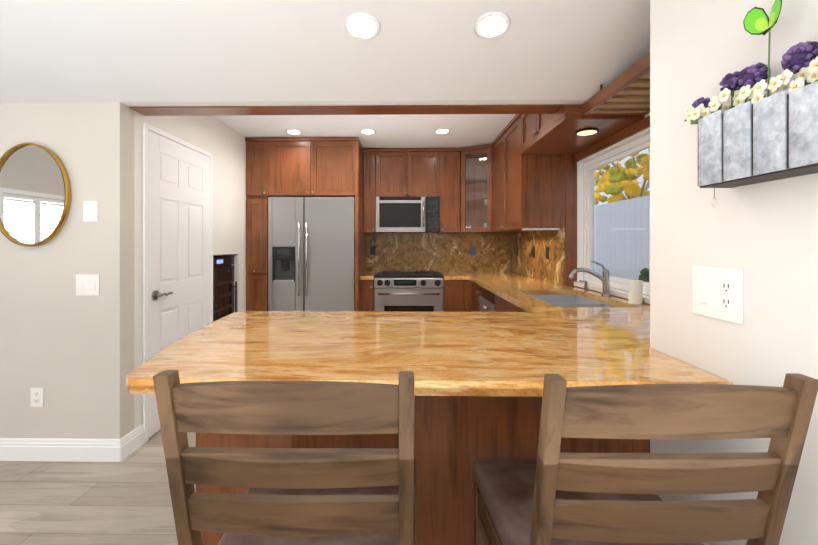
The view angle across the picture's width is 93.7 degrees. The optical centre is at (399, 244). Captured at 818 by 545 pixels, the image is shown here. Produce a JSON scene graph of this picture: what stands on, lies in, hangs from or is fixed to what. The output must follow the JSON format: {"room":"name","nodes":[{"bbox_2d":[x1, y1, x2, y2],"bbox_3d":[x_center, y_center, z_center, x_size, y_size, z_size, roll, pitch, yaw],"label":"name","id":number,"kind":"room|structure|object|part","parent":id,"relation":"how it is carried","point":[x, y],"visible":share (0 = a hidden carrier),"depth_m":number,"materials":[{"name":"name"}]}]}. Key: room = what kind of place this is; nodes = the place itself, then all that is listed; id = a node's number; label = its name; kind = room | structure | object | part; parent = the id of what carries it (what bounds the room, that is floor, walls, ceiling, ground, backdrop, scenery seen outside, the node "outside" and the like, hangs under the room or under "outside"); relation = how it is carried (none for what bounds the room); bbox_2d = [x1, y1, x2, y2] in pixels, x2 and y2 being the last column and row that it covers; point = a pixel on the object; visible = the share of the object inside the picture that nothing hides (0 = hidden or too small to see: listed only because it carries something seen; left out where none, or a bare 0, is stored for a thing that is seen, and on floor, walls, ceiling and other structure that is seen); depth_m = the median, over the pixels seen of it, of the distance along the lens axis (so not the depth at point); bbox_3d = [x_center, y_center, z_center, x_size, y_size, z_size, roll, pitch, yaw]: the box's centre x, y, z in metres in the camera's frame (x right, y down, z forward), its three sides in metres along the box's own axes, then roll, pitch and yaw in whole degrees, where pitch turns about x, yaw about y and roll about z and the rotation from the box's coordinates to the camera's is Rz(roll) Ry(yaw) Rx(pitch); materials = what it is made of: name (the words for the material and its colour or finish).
{"room":"kitchen","nodes":[
{"label":"kitchen","id":0,"kind":"room"},
{"bbox_2d":[0,430,195,544],"bbox_3d":[-0.928,1.295,0.641,8.200,0.060,8.640,0,0,1],"label":"floor","id":1,"kind":"structure","parent":0,"point":[126,501],"depth_m":1.89,"materials":[{"name":"brown wood"}]},
{"bbox_2d":[213,256,236,321],"bbox_3d":[-1.927,0.689,3.602,0.624,1.148,0.484,0,0,1],"label":"wine cooler","id":2,"kind":"object","parent":1,"relation":"on","point":[223,286],"visible":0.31,"depth_m":3.61,"materials":[{"name":"black"}]},
{"bbox_2d":[196,433,359,544],"bbox_3d":[-0.420,0.826,1.647,0.555,0.878,0.623,0,0,1],"label":"base cabinet","id":3,"kind":"object","parent":1,"relation":"on","point":[202,439],"depth_m":1.32,"materials":[{"name":"brown wood"}]},
{"bbox_2d":[153,370,416,544],"bbox_3d":[-0.185,0.739,0.891,0.465,1.052,0.564,0,0,1],"label":"stool","id":4,"kind":"object","parent":1,"relation":"on","point":[328,496],"visible":1,"depth_m":0.65,"materials":[{"name":"brown wood"}]},
{"bbox_2d":[245,137,365,310],"bbox_3d":[-1.013,0.075,4.397,1.181,2.380,0.845,0,0,1],"label":"pantry cabinets","id":5,"kind":"object","parent":1,"relation":"on","point":[308,167],"visible":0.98,"depth_m":4.01,"materials":[{"name":"brown wood"}]},
{"bbox_2d":[360,272,376,279],"bbox_3d":[-0.348,0.364,4.496,0.144,0.039,0.628,0,0,1],"label":"countertop","id":6,"kind":"structure","parent":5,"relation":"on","point":[368,275],"depth_m":4.18,"materials":[{"name":"beige stone"}]},
{"bbox_2d":[268,196,354,310],"bbox_3d":[-0.917,0.373,4.373,0.908,1.760,0.856,0,0,1],"label":"refrigerator","id":7,"kind":"object","parent":1,"relation":"on","point":[311,253],"visible":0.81,"depth_m":4.00,"materials":[{"name":"grey metal"}]},
{"bbox_2d":[374,271,443,311],"bbox_3d":[0.107,0.787,4.437,0.758,0.932,0.677,0,0,1],"label":"range","id":8,"kind":"object","parent":1,"relation":"on","point":[413,291],"visible":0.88,"depth_m":4.16,"materials":[{"name":"grey metal"}]},
{"bbox_2d":[360,396,495,544],"bbox_3d":[0.032,0.826,1.640,0.584,0.878,0.623,0,0,1],"label":"base cabinet","id":9,"kind":"object","parent":1,"relation":"on","point":[456,438],"depth_m":1.31,"materials":[{"name":"brown wood"}]},
{"bbox_2d":[443,280,467,311],"bbox_3d":[0.648,0.826,4.462,0.315,0.878,0.666,0,0,1],"label":"base cabinet","id":10,"kind":"object","parent":1,"relation":"on","point":[455,292],"depth_m":4.19,"materials":[{"name":"brown wood"}]},
{"bbox_2d":[475,285,493,311],"bbox_3d":[1.017,0.823,3.394,0.611,0.860,0.605,0,0,1],"label":"dishwasher","id":11,"kind":"object","parent":1,"relation":"on","point":[485,301],"visible":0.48,"depth_m":3.36,"materials":[{"name":"grey metal"}]},
{"bbox_2d":[468,280,526,311],"bbox_3d":[1.068,0.826,3.948,0.643,0.878,0.496,0,0,1],"label":"base cabinet","id":12,"kind":"object","parent":1,"relation":"on","point":[500,304],"depth_m":3.73,"materials":[{"name":"brown wood"}]},
{"bbox_2d":[440,272,465,279],"bbox_3d":[0.625,0.364,4.482,0.267,0.039,0.628,0,0,1],"label":"countertop","id":13,"kind":"structure","parent":12,"relation":"on","point":[447,275],"depth_m":4.27,"materials":[{"name":"beige stone"}]},
{"bbox_2d":[496,396,619,459],"bbox_3d":[0.474,0.826,1.633,0.536,0.878,0.623,0,0,1],"label":"base cabinet","id":14,"kind":"object","parent":1,"relation":"on","point":[518,418],"depth_m":1.30,"materials":[{"name":"brown wood"}]},
{"bbox_2d":[126,308,693,396],"bbox_3d":[-0.066,0.365,1.477,1.560,0.039,1.002,0,0,1],"label":"countertop","id":15,"kind":"structure","parent":14,"relation":"on","point":[479,353],"depth_m":1.22,"materials":[{"name":"stone"}]},
{"bbox_2d":[466,272,731,384],"bbox_3d":[1.099,0.364,2.874,0.728,0.039,3.830,0,0,1],"label":"countertop","id":16,"kind":"structure","parent":14,"relation":"on","point":[515,288],"depth_m":2.10,"materials":[{"name":"beige stone"}]},
{"bbox_2d":[529,295,615,306],"bbox_3d":[1.110,0.475,2.525,0.478,0.180,0.838,0,0,1],"label":"sink basin","id":17,"kind":"object","parent":16,"relation":"in","point":[567,300],"visible":0.08,"depth_m":2.89,"materials":[{"name":"grey metal"}]},
{"bbox_2d":[568,261,610,295],"bbox_3d":[1.283,0.226,2.691,0.285,0.235,0.262,0,0,1],"label":"faucet","id":18,"kind":"object","parent":16,"relation":"on","point":[604,279],"visible":1,"depth_m":2.58,"materials":[{"name":"silver metal"}]},
{"bbox_2d":[628,279,642,303],"bbox_3d":[1.384,0.272,2.246,0.072,0.144,0.072,0,0,1],"label":"candle","id":19,"kind":"object","parent":16,"relation":"on","point":[635,291],"visible":1,"depth_m":2.22,"materials":[{"name":"white wax"}]},
{"bbox_2d":[570,308,649,339],"bbox_3d":[1.092,0.365,1.634,0.450,0.039,0.688,0,0,1],"label":"countertop","id":20,"kind":"structure","parent":14,"relation":"on","point":[636,321],"depth_m":1.81,"materials":[{"name":"beige stone"}]},
{"bbox_2d":[620,439,649,452],"bbox_3d":[1.093,0.920,1.638,0.703,0.690,0.650,0,0,1],"label":"base cabinet","id":21,"kind":"object","parent":1,"relation":"on","point":[626,445],"depth_m":1.30,"materials":[{"name":"brown wood"}]},
{"bbox_2d":[473,373,817,544],"bbox_3d":[0.447,0.739,0.877,0.465,1.052,0.567,0,0,1],"label":"stool","id":22,"kind":"object","parent":1,"relation":"on","point":[551,495],"visible":1,"depth_m":0.64,"materials":[{"name":"brown wood"}]},
{"bbox_2d":[0,102,245,438],"bbox_3d":[-3.303,-0.235,3.548,3.365,3.000,2.616,0,0,1],"label":"wall","id":23,"kind":"structure","parent":0,"point":[78,359],"depth_m":2.25,"materials":[{"name":"paint"}]},
{"bbox_3d":[-2.154,-0.290,2.239,0.456,0.600,0.032,0,0,1],"label":"oval mirror","id":24,"kind":"part","parent":23,"relation":"part of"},
{"bbox_2d":[30,387,43,406],"bbox_3d":[-2.129,0.897,2.252,0.077,0.114,0.009,0,0,1],"label":"electrical outlet","id":25,"kind":"object","parent":23,"relation":"attached to","point":[36,396],"visible":1,"depth_m":2.25,"materials":[{"name":"white plastic"}]},
{"bbox_2d":[0,424,143,461],"bbox_3d":[-3.241,1.202,3.141,3.262,0.125,1.768,0,0,1],"label":"baseboard","id":26,"kind":"structure","parent":23,"relation":"attached to","point":[62,449],"depth_m":2.24,"materials":[{"name":"white wood"}]},
{"bbox_2d":[76,274,98,295],"bbox_3d":[-1.829,0.237,2.246,0.138,0.126,0.011,0,0,1],"label":"switch plate","id":27,"kind":"object","parent":23,"relation":"attached to","point":[87,284],"visible":1,"depth_m":2.25,"materials":[{"name":"white plastic"}]},
{"bbox_2d":[83,201,97,221],"bbox_3d":[-1.811,-0.196,2.248,0.086,0.121,0.007,0,0,1],"label":"switch plate","id":28,"kind":"object","parent":23,"relation":"attached to","point":[90,210],"visible":1,"depth_m":2.25,"materials":[{"name":"white plastic"}]},
{"bbox_2d":[142,122,212,442],"bbox_3d":[-1.597,0.242,2.868,0.066,2.045,0.861,0,0,1],"label":"door","id":29,"kind":"structure","parent":23,"relation":"attached to","point":[177,238],"depth_m":2.74,"materials":[{"name":"white wood"}]},
{"bbox_2d":[0,0,649,148],"bbox_3d":[-1.729,-1.735,0.582,6.600,1.800,8.740,0,0,1],"label":"ceiling","id":30,"kind":"structure","parent":0,"point":[156,53],"depth_m":1.89,"materials":[{"name":"paint"}]},
{"bbox_2d":[285,129,301,133],"bbox_3d":[-1.052,-1.121,3.815,0.163,0.007,0.163,0,0,-44],"label":"recessed light","id":31,"kind":"object","parent":30,"relation":"in","point":[292,131],"depth_m":3.79,"materials":[{"name":"white"}]},
{"bbox_2d":[129,104,563,115],"bbox_3d":[-0.328,-0.831,2.374,2.619,0.008,0.145,0,0,1],"label":"ceiling beam","id":32,"kind":"structure","parent":30,"relation":"attached to","point":[344,110],"depth_m":2.37,"materials":[{"name":"brown wood"}]},
{"bbox_2d":[345,12,380,39],"bbox_3d":[-0.161,-0.964,1.700,0.157,0.041,0.153,0,0,-14],"label":"recessed light","id":33,"kind":"object","parent":30,"relation":"in","point":[367,26],"depth_m":1.69,"materials":[{"name":"white"}]},
{"bbox_2d":[360,129,375,133],"bbox_3d":[-0.314,-1.121,3.804,0.163,0.007,0.163,0,0,-44],"label":"recessed light","id":34,"kind":"object","parent":30,"relation":"in","point":[366,131],"depth_m":3.79,"materials":[{"name":"white"}]},
{"bbox_2d":[434,128,450,133],"bbox_3d":[0.425,-1.121,3.793,0.163,0.007,0.163,0,0,-44],"label":"recessed light","id":35,"kind":"object","parent":30,"relation":"in","point":[443,130],"depth_m":3.77,"materials":[{"name":"white"}]},
{"bbox_2d":[474,11,510,38],"bbox_3d":[0.409,-0.964,1.691,0.157,0.041,0.153,0,0,-14],"label":"recessed light","id":36,"kind":"object","parent":30,"relation":"in","point":[493,24],"depth_m":1.68,"materials":[{"name":"white"}]},
{"bbox_2d":[582,52,649,115],"bbox_3d":[1.262,-0.879,1.891,0.372,0.232,0.766,0,0,1],"label":"stemware rack","id":37,"kind":"object","parent":30,"relation":"hanging from","point":[626,92],"visible":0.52,"depth_m":2.01,"materials":[{"name":"brown wood"}]},
{"bbox_2d":[366,233,510,271],"bbox_3d":[-0.043,-0.235,4.867,3.355,3.000,0.120,0,0,1],"label":"wall","id":38,"kind":"structure","parent":0,"point":[441,233],"depth_m":4.80,"materials":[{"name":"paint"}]},
{"bbox_2d":[375,148,414,199],"bbox_3d":[-0.061,-0.835,4.633,0.426,0.561,0.346,0,0,1],"label":"upper cabinet","id":39,"kind":"object","parent":38,"relation":"attached to","point":[394,167],"depth_m":4.46,"materials":[{"name":"brown wood"}]},
{"bbox_2d":[376,197,438,232],"bbox_3d":[0.094,-0.346,4.581,0.732,0.408,0.441,0,0,1],"label":"microwave","id":40,"kind":"object","parent":39,"relation":"attached to","point":[407,214],"visible":1,"depth_m":4.42,"materials":[{"name":"grey metal"}]},
{"bbox_2d":[415,148,434,196],"bbox_3d":[0.252,-0.835,4.628,0.427,0.561,0.346,0,0,1],"label":"upper cabinet","id":41,"kind":"object","parent":38,"relation":"attached to","point":[424,157],"depth_m":4.46,"materials":[{"name":"brown wood"}]},
{"bbox_2d":[366,233,509,271],"bbox_3d":[0.493,0.103,4.786,1.817,0.481,0.022,0,0,1],"label":"backsplash","id":42,"kind":"structure","parent":38,"relation":"attached to","point":[427,252],"depth_m":4.78,"materials":[{"name":"brown stone"}]},
{"bbox_2d":[370,246,375,254],"bbox_3d":[-0.332,0.077,4.786,0.070,0.115,0.007,0,0,1],"label":"outlet","id":43,"kind":"object","parent":42,"relation":"attached to","point":[373,250],"depth_m":4.78,"materials":[{"name":"black plastic"}]},
{"bbox_2d":[470,246,474,254],"bbox_3d":[0.908,0.077,4.767,0.070,0.115,0.007,0,0,1],"label":"outlet","id":44,"kind":"object","parent":42,"relation":"attached to","point":[472,248],"depth_m":4.76,"materials":[{"name":"black"}]},
{"bbox_2d":[435,147,466,232],"bbox_3d":[0.587,-0.627,4.599,0.358,0.976,0.395,0,0,1],"label":"upper cabinet","id":45,"kind":"object","parent":38,"relation":"attached to","point":[450,163],"depth_m":4.45,"materials":[{"name":"brown wood"}]},
{"bbox_2d":[578,113,649,305],"bbox_3d":[1.492,-0.235,3.033,0.230,3.000,3.504,0,0,1],"label":"wall","id":46,"kind":"structure","parent":0,"point":[648,114],"depth_m":3.17,"materials":[{"name":"paint"}]},
{"bbox_2d":[487,114,566,231],"bbox_3d":[1.179,-0.627,3.735,0.414,0.976,1.106,0,0,1],"label":"upper cabinet","id":47,"kind":"object","parent":46,"relation":"attached to","point":[514,170],"depth_m":3.20,"materials":[{"name":"brown wood"}]},
{"bbox_2d":[483,193,486,226],"bbox_3d":[1.047,-0.394,4.560,0.093,0.470,0.103,0,0,1],"label":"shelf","id":48,"kind":"object","parent":47,"relation":"in","point":[485,194],"depth_m":4.55,"materials":[{"name":"white"}]},
{"bbox_2d":[511,228,564,285],"bbox_3d":[1.380,0.103,3.964,0.020,0.481,1.560,0,0,1],"label":"backsplash","id":49,"kind":"structure","parent":46,"relation":"attached to","point":[552,270],"depth_m":3.71,"materials":[{"name":"brown stone"}]},
{"bbox_2d":[532,246,534,257],"bbox_3d":[1.364,0.077,3.906,0.007,0.115,0.072,0,0,1],"label":"outlet","id":50,"kind":"object","parent":49,"relation":"attached to","point":[533,247],"depth_m":3.89,"materials":[{"name":"black plastic"}]},
{"bbox_2d":[545,247,548,258],"bbox_3d":[1.359,0.077,3.526,0.007,0.115,0.072,0,0,1],"label":"outlet","id":51,"kind":"object","parent":49,"relation":"attached to","point":[546,248],"depth_m":3.52,"materials":[{"name":"black plastic"}]},
{"bbox_2d":[519,114,590,151],"bbox_3d":[1.237,-0.945,2.970,0.456,0.340,0.421,0,0,1],"label":"upper cabinet","id":52,"kind":"object","parent":46,"relation":"attached to","point":[525,145],"depth_m":3.03,"materials":[{"name":"brown wood"}]},
{"bbox_2d":[531,104,634,143],"bbox_3d":[1.232,-0.945,2.639,0.456,0.340,0.426,0,0,1],"label":"upper cabinet","id":53,"kind":"object","parent":46,"relation":"attached to","point":[560,127],"depth_m":2.48,"materials":[{"name":"brown wood"}]},
{"bbox_2d":[575,128,598,135],"bbox_3d":[1.234,-0.739,2.523,0.140,0.011,0.140,0,0,1],"label":"recessed light","id":54,"kind":"object","parent":53,"relation":"attached to","point":[587,131],"visible":1,"depth_m":2.51,"materials":[{"name":"white metal"}]},
{"bbox_2d":[565,115,649,303],"bbox_3d":[1.464,-0.200,2.395,0.198,1.087,1.571,0,0,1],"label":"window","id":55,"kind":"structure","parent":46,"relation":"in","point":[573,213],"depth_m":2.98,"materials":[{"name":"white"}]},
{"bbox_2d":[650,0,817,544],"bbox_3d":[1.175,-0.634,-1.213,0.738,3.800,4.996,0,0,1],"label":"wall","id":56,"kind":"structure","parent":0,"point":[763,236],"depth_m":0.97,"materials":[{"name":"paint"}]},
{"bbox_2d":[692,266,742,324],"bbox_3d":[0.834,0.128,1.014,0.011,0.135,0.160,0,0,1],"label":"outlet","id":57,"kind":"object","parent":56,"relation":"attached to","point":[717,292],"visible":1,"depth_m":1.00,"materials":[{"name":"white plastic"}]},
{"bbox_2d":[684,0,817,208],"bbox_3d":[0.787,-0.307,0.734,0.096,0.434,0.610,0,0,1],"label":"flower planter","id":58,"kind":"object","parent":56,"relation":"attached to","point":[757,137],"visible":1,"depth_m":0.81,"materials":[{"name":"grey metal"}]},
{"label":"outside","id":59,"kind":"structure","parent":0,"visible":0},
{"bbox_3d":[6.094,1.324,6.817,8.860,0.080,18.000,0,0,1],"label":"ground","id":60,"kind":"structure","parent":59,"visible":0},
{"bbox_2d":[594,195,648,279],"bbox_3d":[3.847,0.264,6.350,0.060,2.040,15.000,0,0,1],"label":"fence","id":61,"kind":"object","parent":60,"relation":"on","point":[629,254],"depth_m":6.57,"materials":[{"name":"grey paint"}]},
{"bbox_2d":[594,148,648,204],"bbox_3d":[6.679,-1.487,10.941,4.662,5.557,7.698,0,0,1],"label":"tree","id":62,"kind":"object","parent":60,"relation":"on","point":[621,175],"depth_m":9.09,"materials":[{"name":"yellow plant"}]},
{"bbox_2d":[638,267,648,281],"bbox_3d":[1.888,0.684,2.379,0.540,1.161,1.800,0,0,1],"label":"plant","id":63,"kind":"object","parent":60,"relation":"on","point":[644,272],"depth_m":2.85,"materials":[{"name":"green plant"}]}
]}

